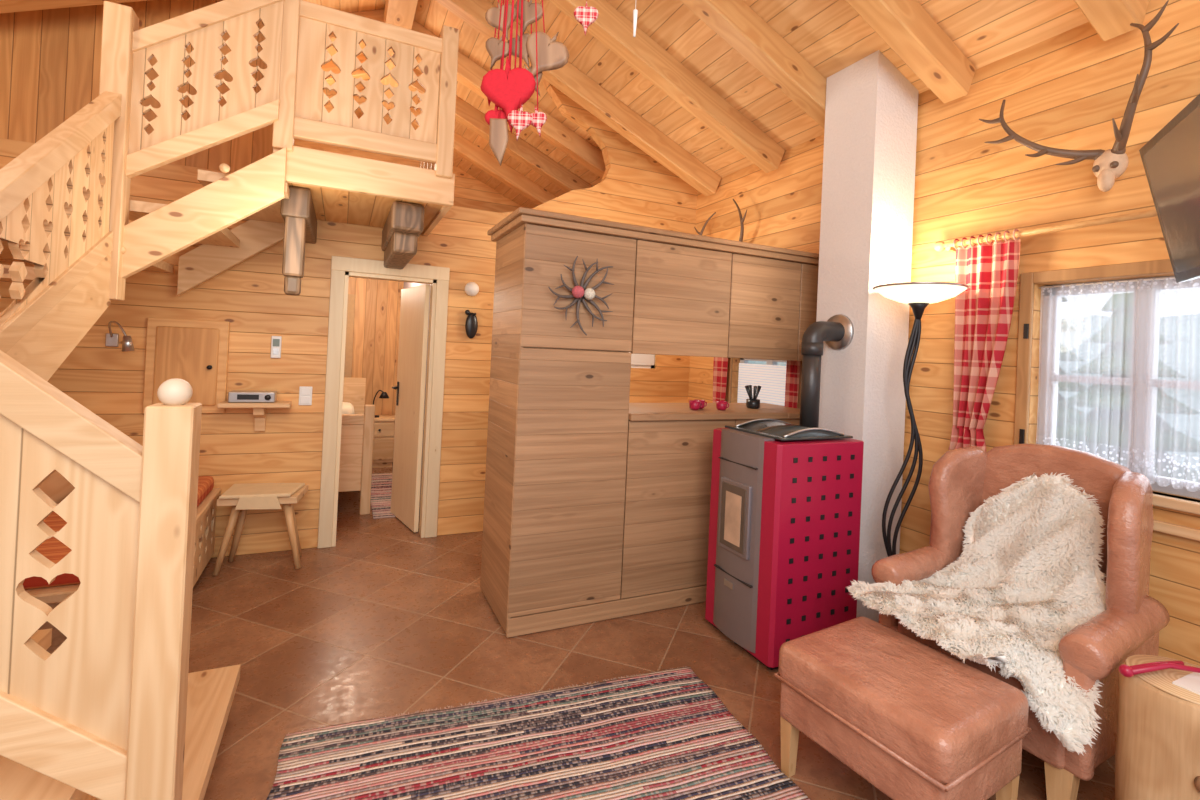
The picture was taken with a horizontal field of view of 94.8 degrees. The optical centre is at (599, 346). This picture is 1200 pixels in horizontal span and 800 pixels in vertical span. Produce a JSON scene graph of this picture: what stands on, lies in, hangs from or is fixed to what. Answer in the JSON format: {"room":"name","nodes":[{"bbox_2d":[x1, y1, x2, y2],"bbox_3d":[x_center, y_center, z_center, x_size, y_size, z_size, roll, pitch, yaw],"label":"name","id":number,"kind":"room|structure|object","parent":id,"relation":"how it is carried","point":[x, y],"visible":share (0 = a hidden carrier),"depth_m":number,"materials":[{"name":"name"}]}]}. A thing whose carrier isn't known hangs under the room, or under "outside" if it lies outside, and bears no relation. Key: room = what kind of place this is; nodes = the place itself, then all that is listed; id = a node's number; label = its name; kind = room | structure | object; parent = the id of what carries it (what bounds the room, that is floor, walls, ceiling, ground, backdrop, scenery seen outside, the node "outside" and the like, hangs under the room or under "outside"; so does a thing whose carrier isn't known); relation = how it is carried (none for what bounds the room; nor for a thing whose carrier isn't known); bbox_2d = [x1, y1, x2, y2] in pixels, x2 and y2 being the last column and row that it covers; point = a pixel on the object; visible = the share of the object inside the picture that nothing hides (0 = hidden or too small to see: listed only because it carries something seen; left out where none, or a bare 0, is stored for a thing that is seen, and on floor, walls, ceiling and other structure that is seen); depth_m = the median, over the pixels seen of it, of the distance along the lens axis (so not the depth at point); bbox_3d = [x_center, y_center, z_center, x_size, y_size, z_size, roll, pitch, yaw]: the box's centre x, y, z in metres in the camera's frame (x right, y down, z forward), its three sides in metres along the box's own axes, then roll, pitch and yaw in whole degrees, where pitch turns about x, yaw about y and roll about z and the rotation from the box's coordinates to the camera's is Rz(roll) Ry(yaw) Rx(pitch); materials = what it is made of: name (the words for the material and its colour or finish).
{"room":"traditional dwelling","nodes":[
{"label":"traditional dwelling","id":0,"kind":"room"},
{"bbox_2d":[0,0,696,557],"bbox_3d":[-1.581,-0.508,4.089,5.360,3.869,0.100,3,0,-25],"label":"wall","id":1,"kind":"structure","parent":0,"point":[634,188],"depth_m":3.74,"materials":[{"name":"brown wood"}]},
{"bbox_2d":[105,321,134,351],"bbox_3d":[-2.887,-0.064,3.309,0.275,0.179,0.081,2,0,29],"label":"reading lamp","id":2,"kind":"object","parent":1,"relation":"attached to","point":[112,339],"visible":1,"depth_m":3.28,"materials":[{"name":"metal"}]},
{"bbox_2d":[142,317,229,413],"bbox_3d":[-2.637,0.125,3.530,0.430,0.600,0.035,3,0,-25],"label":"frame","id":3,"kind":"object","parent":1,"relation":"attached to","point":[152,323],"visible":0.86,"depth_m":3.53,"materials":[{"name":"brown wood"}]},
{"bbox_2d":[152,326,219,405],"bbox_3d":[-2.628,0.126,3.509,0.330,0.500,0.020,3,0,-25],"label":"cabinet door","id":4,"kind":"structure","parent":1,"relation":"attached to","point":[185,353],"depth_m":3.51,"materials":[{"name":"brown wood"}]},
{"bbox_2d":[217,401,291,430],"bbox_3d":[-2.264,0.463,3.629,0.400,0.200,0.180,3,0,-25],"label":"wall shelf","id":5,"kind":"object","parent":1,"relation":"attached to","point":[259,409],"visible":0.97,"depth_m":3.60,"materials":[{"name":"brown wood"}]},
{"bbox_2d":[228,390,276,402],"bbox_3d":[-2.275,0.327,3.619,0.260,0.068,0.145,3,0,-25],"label":"radio","id":6,"kind":"object","parent":5,"relation":"on","point":[234,396],"visible":1,"depth_m":3.57,"materials":[{"name":"metal"}]},
{"bbox_2d":[271,336,281,357],"bbox_3d":[-2.193,0.002,3.739,0.060,0.150,0.028,3,0,-25],"label":"wall thermostat","id":7,"kind":"object","parent":1,"relation":"attached to","point":[276,341],"visible":1,"depth_m":3.73,"materials":[{"name":"white plastic"}]},
{"bbox_2d":[280,186,316,295],"bbox_3d":[-1.853,-0.583,3.403,0.140,0.585,0.910,3,0,-25],"label":"bracket","id":8,"kind":"object","parent":1,"relation":"attached to","point":[298,214],"visible":0.97,"depth_m":3.01,"materials":[{"name":"brown wood"}]},
{"bbox_2d":[299,386,311,404],"bbox_3d":[-2.039,0.340,3.823,0.080,0.130,0.016,3,0,-25],"label":"light switch","id":9,"kind":"object","parent":1,"relation":"attached to","point":[305,392],"visible":1,"depth_m":3.82,"materials":[{"name":"white plastic"}]},
{"bbox_2d":[317,256,449,548],"bbox_3d":[-1.586,0.403,4.088,0.810,2.050,0.140,3,0,-25],"label":"door frame","id":10,"kind":"structure","parent":1,"relation":"attached to","point":[333,364],"depth_m":3.99,"materials":[{"name":"brown wood"}]},
{"bbox_2d":[391,284,429,531],"bbox_3d":[-1.554,0.467,4.490,0.042,1.910,0.600,3,-1,-37],"label":"leaf","id":11,"kind":"object","parent":10,"relation":"attached to","point":[414,309],"depth_m":4.42,"materials":[{"name":"brown wood"}]},
{"bbox_2d":[381,201,424,268],"bbox_3d":[-1.317,-0.707,3.641,0.180,0.285,0.930,3,0,-25],"label":"bracket","id":12,"kind":"object","parent":1,"relation":"attached to","point":[403,226],"visible":1,"depth_m":3.30,"materials":[{"name":"brown wood"}]},
{"bbox_2d":[465,310,477,338],"bbox_3d":[-0.999,-0.174,4.281,0.096,0.222,0.073,3,0,0],"label":"figurine","id":13,"kind":"object","parent":1,"relation":"attached to","point":[471,325],"visible":1,"depth_m":4.26,"materials":[{"name":"black plastic"}]},
{"bbox_2d":[465,282,478,295],"bbox_3d":[-0.988,-0.445,4.257,0.110,0.110,0.110,3,0,-25],"label":"wall lamp","id":14,"kind":"object","parent":1,"relation":"attached to","point":[471,288],"visible":1,"depth_m":4.22,"materials":[{"name":"glass"}]},
{"bbox_2d":[631,364,654,367],"bbox_3d":[0.301,0.170,4.979,0.420,0.040,0.040,3,0,-25],"label":"rail","id":15,"kind":"object","parent":1,"relation":"attached to","point":[632,366],"visible":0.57,"depth_m":4.99,"materials":[{"name":"white plastic"}]},
{"bbox_2d":[348,277,403,414],"bbox_3d":[-3.830,0.150,6.215,3.150,2.380,0.100,3,0,-25],"label":"wall","id":16,"kind":"structure","parent":0,"point":[377,302],"depth_m":6.69,"materials":[{"name":"brown wood"}]},
{"bbox_2d":[344,294,354,377],"bbox_3d":[-3.025,-0.072,6.467,0.240,1.100,0.040,3,0,-25],"label":"curtain","id":17,"kind":"object","parent":16,"relation":"hanging from","point":[351,297],"visible":0.21,"depth_m":6.48,"materials":[{"name":"orange fabric"}]},
{"bbox_2d":[294,139,521,212],"bbox_3d":[-2.777,-1.899,6.789,5.360,1.779,0.100,3,0,-25],"label":"wall","id":18,"kind":"structure","parent":0,"point":[469,192],"depth_m":7.20,"materials":[{"name":"brown wood"}]},
{"bbox_2d":[381,0,417,124],"bbox_3d":[-0.926,-2.503,2.899,0.180,0.260,8.500,3,0,-25],"label":"ridge beam","id":19,"kind":"structure","parent":18,"relation":"attached to","point":[401,13],"depth_m":4.04,"materials":[{"name":"brown wood"}]},
{"bbox_2d":[403,282,430,516],"bbox_3d":[-1.838,0.236,5.564,0.090,2.380,2.770,3,0,-25],"label":"wall","id":20,"kind":"structure","parent":0,"point":[406,284],"depth_m":4.69,"materials":[{"name":"brown paint"}]},
{"bbox_2d":[480,0,568,165],"bbox_3d":[-0.255,-1.145,1.933,0.306,1.050,0.116,3,0,-8],"label":"heart decoration","id":21,"kind":"object","parent":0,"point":[508,89],"visible":1,"depth_m":1.91,"materials":[{"name":"red fabric"}]},
{"bbox_2d":[574,0,598,34],"bbox_3d":[-0.023,-1.706,1.913,0.087,1.266,0.020,3,0,0],"label":"heart","id":22,"kind":"object","parent":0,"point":[586,15],"visible":1,"depth_m":1.90,"materials":[{"name":"red fabric"}]},
{"bbox_2d":[188,462,1114,799],"bbox_3d":[-1.152,1.490,2.905,5.710,0.100,8.600,3,0,-25],"label":"floor","id":23,"kind":"structure","parent":0,"point":[387,620],"depth_m":2.65,"materials":[{"name":"ceramic"}]},
{"bbox_2d":[23,470,220,653],"bbox_3d":[-2.470,0.903,2.760,0.710,0.950,1.570,3,0,-25],"label":"bench","id":24,"kind":"object","parent":23,"relation":"on","point":[57,487],"visible":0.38,"depth_m":2.81,"materials":[{"name":"brown wood"}]},
{"bbox_2d":[23,476,213,588],"bbox_3d":[-2.444,0.869,2.767,0.600,0.100,1.460,3,0,-25],"label":"cushion","id":25,"kind":"object","parent":24,"relation":"on","point":[53,549],"depth_m":2.26,"materials":[{"name":"red fabric"}]},
{"bbox_2d":[0,0,458,799],"bbox_3d":[-1.851,-0.398,2.374,2.472,3.600,2.820,3,0,-25],"label":"wooden staircase","id":26,"kind":"structure","parent":23,"relation":"on","point":[116,711],"depth_m":1.93,"materials":[{"name":"brown wood"}]},
{"bbox_2d":[212,483,308,575],"bbox_3d":[-2.147,1.149,3.520,0.481,0.497,0.326,3,0,-20],"label":"wooden stool","id":27,"kind":"object","parent":23,"relation":"on","point":[243,497],"visible":1,"depth_m":3.44,"materials":[{"name":"brown wood"}]},
{"bbox_2d":[338,377,374,514],"bbox_3d":[-2.722,0.859,5.192,1.010,1.050,1.630,3,0,-25],"label":"bed","id":28,"kind":"object","parent":23,"relation":"on","point":[357,428],"visible":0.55,"depth_m":4.64,"materials":[{"name":"brown wood"}]},
{"bbox_2d":[342,402,354,413],"bbox_3d":[-2.878,0.680,5.625,0.680,0.200,0.450,3,0,-25],"label":"pillow","id":29,"kind":"object","parent":28,"relation":"on","point":[347,408],"depth_m":5.57,"materials":[{"name":"white fabric"}]},
{"bbox_2d":[370,473,395,518],"bbox_3d":[-2.065,1.409,5.347,0.320,0.011,1.600,3,0,-25],"label":"bedroom rug","id":30,"kind":"object","parent":23,"relation":"on","point":[381,484],"visible":0.43,"depth_m":5.21,"materials":[{"name":"multicoloured fabric"}]},
{"bbox_2d":[372,415,394,467],"bbox_3d":[-2.622,1.113,6.521,0.400,0.570,0.373,3,0,-25],"label":"nightstand","id":31,"kind":"object","parent":23,"relation":"on","point":[384,425],"visible":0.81,"depth_m":6.40,"materials":[{"name":"brown wood"}]},
{"bbox_2d":[373,390,388,417],"bbox_3d":[-2.599,0.667,6.495,0.232,0.321,0.120,3,0,1],"label":"bedside lamp","id":32,"kind":"object","parent":31,"relation":"on","point":[384,394],"visible":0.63,"depth_m":6.47,"materials":[{"name":"metal"}]},
{"bbox_2d":[266,666,809,799],"bbox_3d":[-0.158,1.467,1.724,1.682,0.017,1.286,3,0,-20],"label":"rag rug","id":33,"kind":"object","parent":23,"relation":"on","point":[663,734],"visible":1,"depth_m":1.99,"materials":[{"name":"fabric"}]},
{"bbox_2d":[480,207,818,637],"bbox_3d":[0.394,0.429,3.486,2.175,2.162,0.670,3,0,-25],"label":"tall cabinet","id":34,"kind":"object","parent":23,"relation":"on","point":[597,502],"visible":0.81,"depth_m":3.04,"materials":[{"name":"brown wood"}]},
{"bbox_2d":[548,256,613,335],"bbox_3d":[-0.103,-0.265,2.882,0.369,0.409,0.080,3,0,-25],"label":"ornament","id":35,"kind":"object","parent":34,"relation":"attached to","point":[580,293],"visible":1,"depth_m":2.88,"materials":[{"name":"grey"}]},
{"bbox_2d":[628,403,787,420],"bbox_3d":[0.558,0.411,3.551,1.135,0.040,0.610,3,0,-25],"label":"countertop","id":36,"kind":"structure","parent":34,"relation":"on","point":[637,411],"depth_m":3.36,"materials":[{"name":"brown wood"}]},
{"bbox_2d":[689,400,702,409],"bbox_3d":[0.594,0.363,3.425,0.084,0.055,0.072,3,0,11],"label":"cup","id":37,"kind":"object","parent":36,"relation":"on","point":[693,404],"visible":1,"depth_m":3.40,"materials":[{"name":"ceramic"}]},
{"bbox_2d":[696,400,706,408],"bbox_3d":[0.636,0.366,3.501,0.084,0.055,0.072,3,0,11],"label":"cup","id":38,"kind":"object","parent":36,"relation":"on","point":[702,401],"visible":0.47,"depth_m":3.48,"materials":[{"name":"ceramic"}]},
{"bbox_2d":[716,401,728,409],"bbox_3d":[0.774,0.372,3.488,0.084,0.055,0.072,3,0,11],"label":"cup","id":39,"kind":"object","parent":36,"relation":"on","point":[720,405],"visible":1,"depth_m":3.46,"materials":[{"name":"ceramic"}]},
{"bbox_2d":[745,385,760,408],"bbox_3d":[1.028,0.336,3.713,0.096,0.153,0.112,2,0,35],"label":"pot","id":40,"kind":"object","parent":36,"relation":"on","point":[753,402],"visible":1,"depth_m":3.69,"materials":[{"name":"black plastic"}]},
{"bbox_2d":[705,418,863,669],"bbox_3d":[0.944,0.967,2.921,0.620,1.135,0.542,3,0,-25],"label":"stove","id":41,"kind":"object","parent":23,"relation":"on","point":[785,501],"visible":0.94,"depth_m":2.70,"materials":[{"name":"red metal"}]},
{"bbox_2d":[800,314,853,427],"bbox_3d":[1.255,0.130,3.139,0.258,0.649,0.209,3,0,-25],"label":"flue pipe","id":42,"kind":"object","parent":41,"relation":"on","point":[837,331],"visible":0.98,"depth_m":3.08,"materials":[{"name":"metal"}]},
{"bbox_2d":[816,50,918,622],"bbox_3d":[1.538,-0.033,3.258,0.340,3.192,0.360,3,0,-25],"label":"chimney","id":43,"kind":"object","parent":23,"relation":"on","point":[871,109],"visible":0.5,"depth_m":3.11,"materials":[{"name":"white paint"}]},
{"bbox_2d":[774,616,1031,799],"bbox_3d":[0.988,1.300,1.859,0.512,0.460,0.592,3,0,-31],"label":"leather ottoman","id":44,"kind":"object","parent":23,"relation":"on","point":[914,720],"visible":1,"depth_m":1.71,"materials":[{"name":"brown leather"}]},
{"bbox_2d":[872,282,969,556],"bbox_3d":[1.609,0.627,2.848,0.438,1.874,0.438,3,0,-25],"label":"floor lamp","id":45,"kind":"object","parent":23,"relation":"on","point":[918,295],"visible":0.76,"depth_m":2.84,"materials":[{"name":"metal"}]},
{"bbox_2d":[871,443,1169,799],"bbox_3d":[1.668,0.985,2.219,0.746,1.156,0.814,3,0,-28],"label":"wingback armchair","id":46,"kind":"object","parent":23,"relation":"on","point":[961,479],"visible":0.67,"depth_m":1.97,"materials":[{"name":"brown leather"}]},
{"bbox_2d":[898,619,1023,690],"bbox_3d":[1.587,1.149,2.179,0.580,0.130,0.530,3,0,-28],"label":"seat cushion","id":47,"kind":"object","parent":46,"relation":"on","point":[1012,681],"depth_m":2.03,"materials":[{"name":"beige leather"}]},
{"bbox_2d":[847,472,1105,754],"bbox_3d":[1.503,0.873,2.145,0.790,0.753,0.853,3,0,-28],"label":"sheepskin throw","id":48,"kind":"object","parent":46,"relation":"on","point":[1028,573],"visible":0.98,"depth_m":2.12,"materials":[{"name":"fabric"}]},
{"bbox_2d":[1115,655,1199,799],"bbox_3d":[1.748,1.276,1.627,0.331,0.574,0.324,3,0,-25],"label":"table","id":49,"kind":"object","parent":23,"relation":"on","point":[1157,748],"visible":0.92,"depth_m":1.60,"materials":[{"name":"beige wood"}]},
{"bbox_2d":[1118,661,1199,677],"bbox_3d":[1.673,0.966,1.656,0.256,0.037,0.070,3,0,0],"label":"nutcracker","id":50,"kind":"object","parent":49,"relation":"on","point":[1125,670],"visible":1,"depth_m":1.64,"materials":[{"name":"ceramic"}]},
{"bbox_2d":[1172,672,1199,694],"bbox_3d":[1.770,0.986,1.593,0.160,0.006,0.120,3,0,-25],"label":"folded paper","id":51,"kind":"object","parent":49,"relation":"on","point":[1191,682],"visible":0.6,"depth_m":1.61,"materials":[{"name":"white paper"}]},
{"bbox_2d":[304,0,1088,208],"bbox_3d":[-0.963,-2.151,2.942,5.960,1.367,8.600,3,0,-25],"label":"ceiling","id":52,"kind":"structure","parent":0,"point":[830,35],"depth_m":3.71,"materials":[{"name":"brown wood"}]},
{"bbox_2d":[0,0,146,12],"bbox_3d":[-2.537,-2.158,3.221,2.742,1.294,0.130,3,0,-25],"label":"rafter","id":53,"kind":"object","parent":52,"relation":"attached to","point":[6,6],"visible":1,"depth_m":3.01,"materials":[{"name":"brown wood"}]},
{"bbox_2d":[324,90,365,112],"bbox_3d":[-3.545,-2.188,5.377,2.742,1.294,0.130,3,0,-25],"label":"rafter","id":54,"kind":"object","parent":52,"relation":"attached to","point":[328,106],"visible":0.02,"depth_m":5.76,"materials":[{"name":"brown wood"}]},
{"bbox_2d":[321,54,369,84],"bbox_3d":[-3.206,-2.178,4.652,2.742,1.294,0.130,3,0,-25],"label":"rafter","id":55,"kind":"object","parent":52,"relation":"attached to","point":[327,67],"visible":0.02,"depth_m":5.02,"materials":[{"name":"brown wood"}]},
{"bbox_2d":[329,9,384,41],"bbox_3d":[-2.893,-2.168,3.982,2.742,1.294,0.130,3,0,-25],"label":"rafter","id":56,"kind":"object","parent":52,"relation":"attached to","point":[378,15],"visible":0.02,"depth_m":4.41,"materials":[{"name":"brown wood"}]},
{"bbox_2d":[394,105,556,204],"bbox_3d":[-1.182,-2.073,6.484,2.742,1.294,0.130,3,0,-25],"label":"rafter","id":57,"kind":"object","parent":52,"relation":"attached to","point":[463,147],"visible":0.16,"depth_m":6.42,"materials":[{"name":"brown wood"}]},
{"bbox_2d":[409,68,592,191],"bbox_3d":[-0.843,-2.062,5.759,2.742,1.294,0.130,3,0,-25],"label":"rafter","id":58,"kind":"object","parent":52,"relation":"attached to","point":[466,114],"visible":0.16,"depth_m":5.72,"materials":[{"name":"brown wood"}]},
{"bbox_2d":[411,20,605,177],"bbox_3d":[-0.530,-2.053,5.089,2.742,1.294,0.130,3,0,-25],"label":"rafter","id":59,"kind":"object","parent":52,"relation":"attached to","point":[470,74],"visible":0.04,"depth_m":5.08,"materials":[{"name":"brown wood"}]},
{"bbox_2d":[435,0,720,196],"bbox_3d":[-0.174,-2.042,4.328,2.742,1.294,0.130,3,0,-25],"label":"rafter","id":60,"kind":"object","parent":52,"relation":"attached to","point":[568,79],"visible":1,"depth_m":4.41,"materials":[{"name":"brown wood"}]},
{"bbox_2d":[633,5,637,36],"bbox_3d":[0.142,-1.591,1.912,0.017,1.040,0.017,3,0,-3],"label":"crystal","id":61,"kind":"object","parent":52,"relation":"hanging from","point":[635,11],"visible":1,"depth_m":1.90,"materials":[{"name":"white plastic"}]},
{"bbox_2d":[548,0,784,172],"bbox_3d":[0.152,-2.032,3.630,2.742,1.294,0.130,3,0,-25],"label":"rafter","id":62,"kind":"object","parent":52,"relation":"attached to","point":[611,28],"visible":1,"depth_m":3.76,"materials":[{"name":"brown wood"}]},
{"bbox_2d":[680,0,826,128],"bbox_3d":[0.449,-2.023,2.996,2.742,1.294,0.130,3,0,-25],"label":"rafter","id":63,"kind":"object","parent":52,"relation":"attached to","point":[735,22],"visible":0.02,"depth_m":3.20,"materials":[{"name":"brown wood"}]},
{"bbox_2d":[846,0,975,103],"bbox_3d":[0.737,-2.014,2.381,2.742,1.294,0.130,3,0,-25],"label":"rafter","id":64,"kind":"object","parent":52,"relation":"attached to","point":[905,26],"visible":1,"depth_m":2.76,"materials":[{"name":"brown wood"}]},
{"bbox_2d":[1074,0,1148,40],"bbox_3d":[1.029,-2.006,1.756,2.742,1.294,0.130,3,0,-25],"label":"rafter","id":65,"kind":"object","parent":52,"relation":"attached to","point":[1110,19],"visible":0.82,"depth_m":2.25,"materials":[{"name":"brown wood"}]},
{"bbox_2d":[713,357,799,407],"bbox_3d":[1.177,0.205,4.307,0.040,0.840,1.060,3,0,-25],"label":"curtain","id":66,"kind":"object","parent":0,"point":[720,365],"visible":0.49,"depth_m":3.94,"materials":[{"name":"red fabric"}]},
{"bbox_2d":[688,0,1199,665],"bbox_3d":[2.064,0.064,2.749,0.150,3.040,5.630,3,0,-25],"label":"wall","id":67,"kind":"structure","parent":0,"point":[1065,90],"depth_m":2.68,"materials":[{"name":"brown wood"}]},
{"bbox_2d":[694,199,746,241],"bbox_3d":[1.052,-0.947,4.618,0.176,0.534,0.708,3,0,-25],"label":"trophy","id":68,"kind":"object","parent":67,"relation":"attached to","point":[736,204],"visible":0.45,"depth_m":4.37,"materials":[{"name":"brown"}]},
{"bbox_2d":[725,358,732,402],"bbox_3d":[1.080,0.310,4.625,0.020,0.625,0.055,3,0,-25],"label":"window frame","id":69,"kind":"structure","parent":67,"relation":"attached to","point":[730,360],"depth_m":4.61,"materials":[{"name":"brown wood"}]},
{"bbox_2d":[740,358,747,363],"bbox_3d":[1.197,0.343,4.619,0.050,0.570,0.055,3,0,-25],"label":"stile","id":70,"kind":"object","parent":67,"relation":"attached to","point":[741,360],"visible":0.06,"depth_m":4.60,"materials":[{"name":"grey paint"}]},
{"bbox_2d":[737,363,785,405],"bbox_3d":[1.294,0.365,4.298,0.015,0.450,0.660,3,0,-25],"label":"window blind","id":71,"kind":"object","parent":67,"relation":"attached to","point":[771,379],"visible":0.43,"depth_m":4.31,"materials":[{"name":"white fabric"}]},
{"bbox_2d":[740,358,786,362],"bbox_3d":[1.349,0.090,4.320,0.050,0.055,0.720,3,0,-25],"label":"rail","id":72,"kind":"object","parent":67,"relation":"attached to","point":[785,361],"visible":0.22,"depth_m":4.38,"materials":[{"name":"grey paint"}]},
{"bbox_2d":[766,360,777,364],"bbox_3d":[1.335,0.347,4.317,0.055,0.570,0.070,3,0,-25],"label":"mullion","id":73,"kind":"object","parent":67,"relation":"attached to","point":[769,362],"visible":0.06,"depth_m":4.29,"materials":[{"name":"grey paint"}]},
{"bbox_2d":[797,361,801,407],"bbox_3d":[1.408,0.320,3.923,0.020,0.625,0.055,3,0,-25],"label":"window frame","id":74,"kind":"structure","parent":67,"relation":"attached to","point":[800,378],"depth_m":3.90,"materials":[{"name":"brown wood"}]},
{"bbox_2d":[1019,429,1024,443],"bbox_3d":[1.999,0.425,2.616,0.008,0.070,0.018,3,0,-25],"label":"hinge","id":75,"kind":"object","parent":67,"relation":"attached to","point":[1022,431],"visible":0.86,"depth_m":2.61,"materials":[{"name":"metal"}]},
{"bbox_2d":[1023,324,1028,338],"bbox_3d":[2.022,-0.074,2.619,0.008,0.070,0.018,3,0,-25],"label":"hinge","id":76,"kind":"object","parent":67,"relation":"attached to","point":[1026,326],"visible":1,"depth_m":2.62,"materials":[{"name":"metal"}]},
{"bbox_2d":[934,209,1157,451],"bbox_3d":[2.103,-0.006,2.357,0.118,1.098,1.388,3,0,-25],"label":"window curtain","id":77,"kind":"object","parent":67,"relation":"attached to","point":[983,311],"visible":0.89,"depth_m":2.75,"materials":[{"name":"red fabric"}]},
{"bbox_2d":[1037,285,1061,444],"bbox_3d":[2.139,0.146,2.628,0.050,0.880,0.055,3,0,-25],"label":"stile","id":78,"kind":"object","parent":67,"relation":"attached to","point":[1051,320],"visible":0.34,"depth_m":2.61,"materials":[{"name":"grey paint"}]},
{"bbox_2d":[1054,374,1199,389],"bbox_3d":[2.284,0.151,2.318,0.040,0.032,0.740,3,0,-25],"label":"bar","id":79,"kind":"object","parent":78,"relation":"attached to","point":[1194,385],"visible":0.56,"depth_m":2.38,"materials":[{"name":"grey paint"}]},
{"bbox_2d":[979,0,1178,191],"bbox_3d":[2.041,-0.974,2.354,0.285,0.643,0.692,3,0,-25],"label":"trophy","id":80,"kind":"object","parent":67,"relation":"attached to","point":[1110,164],"visible":1,"depth_m":2.28,"materials":[{"name":"brown"}]},
{"bbox_2d":[1092,165,1099,171],"bbox_3d":[2.099,-0.753,2.334,0.028,0.028,0.028,3,0,-25],"label":"socket","id":81,"kind":"object","parent":80,"relation":"attached to","point":[1096,168],"depth_m":2.33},
{"bbox_2d":[1110,161,1118,167],"bbox_3d":[2.125,-0.753,2.280,0.028,0.028,0.028,3,0,-25],"label":"socket","id":82,"kind":"object","parent":80,"relation":"attached to","point":[1113,164],"depth_m":2.27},
{"bbox_2d":[1014,259,1173,444],"bbox_3d":[2.179,0.118,2.298,0.020,0.935,0.795,3,0,-25],"label":"window frame","id":83,"kind":"structure","parent":67,"relation":"attached to","point":[1026,302],"depth_m":2.61,"materials":[{"name":"brown wood"}]},
{"bbox_2d":[1043,275,1199,296],"bbox_3d":[2.303,-0.261,2.321,0.050,0.055,0.740,3,0,-25],"label":"rail","id":84,"kind":"object","parent":67,"relation":"attached to","point":[1185,285],"visible":0.48,"depth_m":2.42,"materials":[{"name":"grey paint"}]},
{"bbox_2d":[1036,277,1199,490],"bbox_3d":[2.230,0.138,2.292,0.031,0.840,0.740,3,0,-25],"label":"sheer curtain","id":85,"kind":"object","parent":84,"relation":"hanging from","point":[1138,464],"visible":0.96,"depth_m":2.28,"materials":[{"name":"fabric"}]},
{"bbox_2d":[1128,277,1160,475],"bbox_3d":[2.282,0.151,2.317,0.055,0.880,0.070,3,0,-25],"label":"mullion","id":86,"kind":"object","parent":67,"relation":"attached to","point":[1146,303],"visible":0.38,"depth_m":2.30,"materials":[{"name":"grey paint"}]},
{"bbox_2d":[1139,94,1199,282],"bbox_3d":[2.023,-0.479,1.488,0.632,0.496,0.873,2,0,29],"label":"tv","id":87,"kind":"object","parent":67,"relation":"attached to","point":[1171,158],"visible":1,"depth_m":1.81,"materials":[{"name":"black plastic"}]},
{"bbox_2d":[1151,475,1199,499],"bbox_3d":[2.265,0.560,2.315,0.050,0.060,0.740,3,0,-25],"label":"rail","id":88,"kind":"object","parent":67,"relation":"attached to","point":[1194,493],"visible":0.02,"depth_m":2.19,"materials":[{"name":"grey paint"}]},
{"bbox_2d":[1152,491,1199,514],"bbox_3d":[2.203,0.607,2.253,0.110,0.040,0.800,3,0,-25],"label":"window sill","id":89,"kind":"structure","parent":67,"relation":"attached to","point":[1160,500],"depth_m":2.12,"materials":[{"name":"brown wood"}]},
{"bbox_2d":[1153,519,1199,540],"bbox_3d":[2.214,0.707,2.149,0.030,0.040,1.000,3,0,-25],"label":"window sill","id":90,"kind":"structure","parent":67,"relation":"in","point":[1159,526],"depth_m":2.12,"materials":[{"name":"brown wood"}]},
{"label":"outside","id":91,"kind":"structure","parent":0,"visible":0},
{"bbox_2d":[748,293,1199,481],"bbox_3d":[16.601,1.273,11.811,27.839,7.031,51.300,3,0,-25],"label":"wooded hillside","id":92,"kind":"structure","parent":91,"point":[1090,345],"depth_m":7.84,"materials":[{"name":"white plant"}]},
{"bbox_3d":[0.321,-0.260,4.982,0.420,0.040,0.040,3,0,-25],"label":"window","id":93,"kind":"structure","parent":0,"visible":0},
{"bbox_2d":[629,352,653,364],"bbox_3d":[0.328,-0.050,4.946,0.380,0.420,0.004,3,0,-25],"label":"lace","id":94,"kind":"object","parent":93,"relation":"hanging from","point":[636,359],"visible":0.21,"depth_m":4.97,"materials":[{"name":"white fabric"}]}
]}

